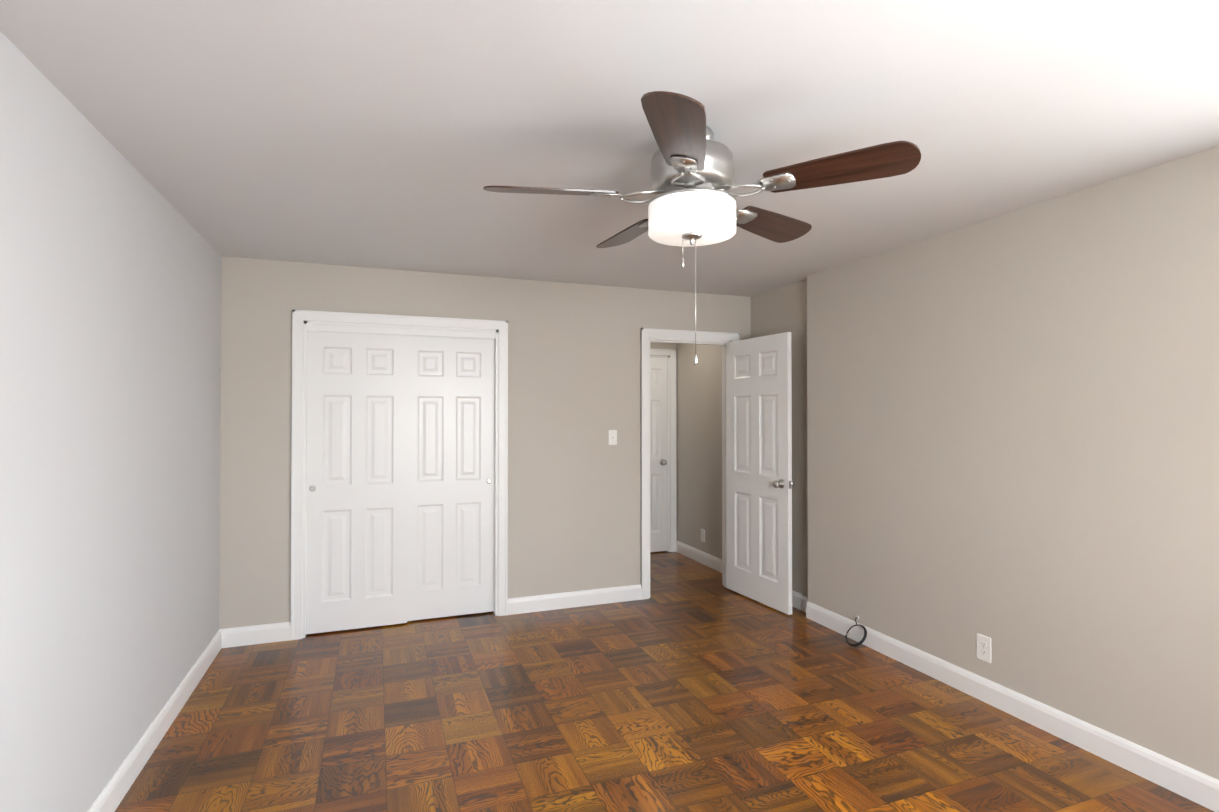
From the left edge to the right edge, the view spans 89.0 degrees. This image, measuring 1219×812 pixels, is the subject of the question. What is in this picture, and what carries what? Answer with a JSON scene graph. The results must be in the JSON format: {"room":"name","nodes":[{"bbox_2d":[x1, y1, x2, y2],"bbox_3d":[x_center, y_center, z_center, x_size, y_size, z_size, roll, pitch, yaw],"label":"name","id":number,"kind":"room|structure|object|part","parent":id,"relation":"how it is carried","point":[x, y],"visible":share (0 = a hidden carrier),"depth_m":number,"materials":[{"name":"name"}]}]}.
{"room":"empty bedroom","nodes":[
{"label":"empty bedroom","id":0,"kind":"room"},
{"bbox_2d":[0,31,221,811],"bbox_3d":[-1.794,0.262,2.018,0.120,2.440,6.940,0,-1,-21],"label":"wall","id":1,"kind":"structure","parent":0,"point":[110,332],"depth_m":2.12,"materials":[{"name":"beige paint"}]},
{"bbox_2d":[87,629,222,811],"bbox_3d":[-1.483,1.418,1.375,0.016,0.115,5.300,0,-1,-21],"label":"baseboard","id":2,"kind":"structure","parent":1,"relation":"attached to","point":[113,793],"depth_m":2.67,"materials":[{"name":"white wood"}]},
{"bbox_2d":[219,256,750,628],"bbox_3d":[-0.637,0.291,4.603,3.870,2.440,0.120,0,-1,-21],"label":"wall","id":3,"kind":"structure","parent":0,"point":[574,397],"depth_m":4.54,"materials":[{"name":"beige paint"}]},
{"bbox_2d":[223,622,290,647],"bbox_3d":[-2.223,1.446,3.920,0.370,0.115,0.016,0,-1,-21],"label":"baseboard","id":4,"kind":"structure","parent":3,"relation":"attached to","point":[275,632],"depth_m":3.91,"materials":[{"name":"white wood"}]},
{"bbox_2d":[306,331,407,633],"bbox_3d":[-1.695,0.491,4.187,0.632,2.005,0.032,0,-1,-21],"label":"closet door","id":5,"kind":"structure","parent":3,"relation":"in","point":[357,498],"depth_m":4.17,"materials":[{"name":"white wood"}]},
{"bbox_2d":[290,310,507,640],"bbox_3d":[-1.414,0.445,4.296,1.400,2.125,0.144,0,-1,-21],"label":"trim","id":6,"kind":"structure","parent":3,"relation":"attached to","point":[304,322],"depth_m":4.19,"materials":[{"name":"white wood"}]},
{"bbox_2d":[407,335,493,620],"bbox_3d":[-1.145,0.494,4.435,0.632,2.005,0.032,0,-1,-21],"label":"closet door","id":7,"kind":"structure","parent":3,"relation":"in","point":[450,572],"depth_m":4.42,"materials":[{"name":"white wood"}]},
{"bbox_2d":[508,584,640,614],"bbox_3d":[-0.247,1.454,4.666,1.055,0.115,0.016,0,-1,-21],"label":"baseboard","id":8,"kind":"structure","parent":3,"relation":"attached to","point":[519,605],"depth_m":4.65,"materials":[{"name":"white wood"}]},
{"bbox_2d":[608,430,616,444],"bbox_3d":[0.028,0.242,4.781,0.070,0.115,0.018,0,-1,-21],"label":"light switch","id":9,"kind":"object","parent":3,"relation":"attached to","point":[612,437],"visible":1,"depth_m":4.78,"materials":[{"name":"white plastic"}]},
{"bbox_2d":[641,328,739,599],"bbox_3d":[0.640,0.453,5.084,0.890,2.125,0.168,0,-1,-21],"label":"trim","id":10,"kind":"structure","parent":3,"relation":"attached to","point":[648,335],"depth_m":4.89,"materials":[{"name":"white wood"}]},
{"bbox_2d":[726,332,793,614],"bbox_3d":[1.141,0.486,4.803,0.169,2.030,0.755,0,-1,-25],"label":"bedroom door","id":11,"kind":"structure","parent":3,"relation":"in","point":[758,468],"depth_m":4.74,"materials":[{"name":"white wood"}]},
{"bbox_3d":[1.269,0.568,4.522,0.169,0.066,0.066,0,-1,-25],"label":"knob","id":12,"kind":"part","parent":11,"relation":"part of","materials":[{"name":"silver metal"}]},
{"bbox_2d":[0,0,1218,296],"bbox_3d":[0.077,-1.025,2.739,4.720,0.150,7.540,0,-1,-21],"label":"ceiling","id":13,"kind":"structure","parent":0,"point":[390,134],"depth_m":2.01,"materials":[{"name":"paint"}]},
{"bbox_2d":[483,91,920,364],"bbox_3d":[0.261,-0.549,2.213,1.377,0.813,1.342,0,-1,-21],"label":"ceiling fan","id":14,"kind":"object","parent":13,"relation":"hanging from","point":[693,202],"visible":1,"depth_m":2.03,"materials":[{"name":"silver metal"}]},
{"bbox_3d":[-0.200,-0.735,2.120,0.455,0.006,0.164,0,13,-6],"label":"blade","id":15,"kind":"part","parent":14,"relation":"part of","materials":[{"name":"brown wood"}]},
{"bbox_3d":[0.086,-0.729,2.623,0.164,0.006,0.455,-15,6,-24],"label":"blade","id":16,"kind":"part","parent":14,"relation":"part of","materials":[{"name":"brown wood"}]},
{"bbox_3d":[0.190,-0.740,1.692,0.164,0.006,0.455,14,2,11],"label":"blade","id":17,"kind":"part","parent":14,"relation":"part of","materials":[{"name":"brown wood"}]},
{"bbox_3d":[0.280,-0.371,2.179,0.041,0.456,0.048,0,-1,-21],"label":"pull chain","id":18,"kind":"part","parent":14,"relation":"part of","materials":[{"name":"silver metal"}]},
{"bbox_3d":[0.289,-0.654,2.174,0.304,0.110,0.304,0,-1,-21],"label":"lamp shade","id":19,"kind":"part","parent":14,"relation":"part of","materials":[{"name":"white glass"}]},
{"bbox_3d":[0.653,-0.731,2.506,0.455,0.006,0.164,1,-15,-42],"label":"blade","id":20,"kind":"part","parent":14,"relation":"part of","materials":[{"name":"brown wood"}]},
{"bbox_3d":[0.717,-0.737,1.931,0.455,0.006,0.164,0,-15,30],"label":"blade","id":21,"kind":"part","parent":14,"relation":"part of","materials":[{"name":"brown wood"}]},
{"bbox_2d":[650,342,676,529],"bbox_3d":[-0.098,0.309,6.303,1.680,2.440,0.120,0,-1,-21],"label":"wall","id":22,"kind":"structure","parent":0,"point":[659,345],"depth_m":6.54,"materials":[{"name":"beige paint"}]},
{"bbox_2d":[650,357,667,551],"bbox_3d":[0.402,0.504,6.420,0.460,2.030,0.102,0,-1,-21],"label":"hall door","id":23,"kind":"structure","parent":22,"relation":"in","point":[658,454],"depth_m":6.48,"materials":[{"name":"white wood"}]},
{"bbox_3d":[0.568,0.589,6.462,0.066,0.066,0.067,0,-1,-21],"label":"knob","id":24,"kind":"part","parent":23,"relation":"part of","materials":[{"name":"silver metal"}]},
{"bbox_2d":[650,349,676,551],"bbox_3d":[0.383,0.469,6.471,0.630,2.125,0.144,0,-1,-21],"label":"door frame","id":25,"kind":"structure","parent":22,"relation":"attached to","point":[670,354],"depth_m":6.51,"materials":[{"name":"white wood"}]},
{"bbox_2d":[115,551,1213,811],"bbox_3d":[0.077,1.565,2.711,4.720,0.150,7.540,0,-1,-21],"label":"floor","id":26,"kind":"structure","parent":0,"point":[689,685],"depth_m":2.88,"materials":[{"name":"brown wood"}]},
{"bbox_2d":[677,280,807,595],"bbox_3d":[1.141,0.301,5.585,0.150,2.440,2.340,0,-1,-21],"label":"wall","id":27,"kind":"structure","parent":0,"point":[699,445],"depth_m":5.78,"materials":[{"name":"beige paint"}]},
{"bbox_2d":[676,541,721,572],"bbox_3d":[0.927,1.468,5.930,0.016,0.115,1.280,0,-1,-21],"label":"baseboard","id":28,"kind":"structure","parent":27,"relation":"attached to","point":[713,562],"depth_m":6.04,"materials":[{"name":"white wood"}]},
{"bbox_2d":[701,529,704,541],"bbox_3d":[0.904,1.256,6.009,0.006,0.120,0.075,0,-1,-21],"label":"electrical outlet","id":29,"kind":"object","parent":27,"relation":"attached to","point":[702,535],"visible":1,"depth_m":6.01,"materials":[{"name":"white plastic"}]},
{"bbox_2d":[807,146,1218,779],"bbox_3d":[2.333,0.266,2.326,0.220,2.440,4.600,0,-1,-21],"label":"wall","id":30,"kind":"structure","parent":0,"point":[1013,436],"depth_m":2.86,"materials":[{"name":"beige paint"}]},
{"bbox_2d":[845,616,866,646],"bbox_3d":[1.556,1.420,3.890,0.121,0.157,0.149,0,-1,-21],"label":"coaxial cable","id":31,"kind":"object","parent":30,"relation":"attached to","point":[863,638],"visible":0.98,"depth_m":3.86,"materials":[{"name":"black plastic"}]},
{"bbox_2d":[976,633,990,662],"bbox_3d":[1.899,1.230,3.146,0.007,0.128,0.080,0,-1,-21],"label":"electrical outlet","id":32,"kind":"object","parent":30,"relation":"attached to","point":[983,645],"visible":1,"depth_m":3.14,"materials":[{"name":"white plastic"}]},
{"bbox_2d":[792,590,1218,811],"bbox_3d":[2.090,1.432,2.724,0.086,0.115,5.300,0,-1,-21],"label":"baseboard","id":33,"kind":"structure","parent":30,"relation":"attached to","point":[1189,783],"depth_m":2.86,"materials":[{"name":"white wood"}]}
]}

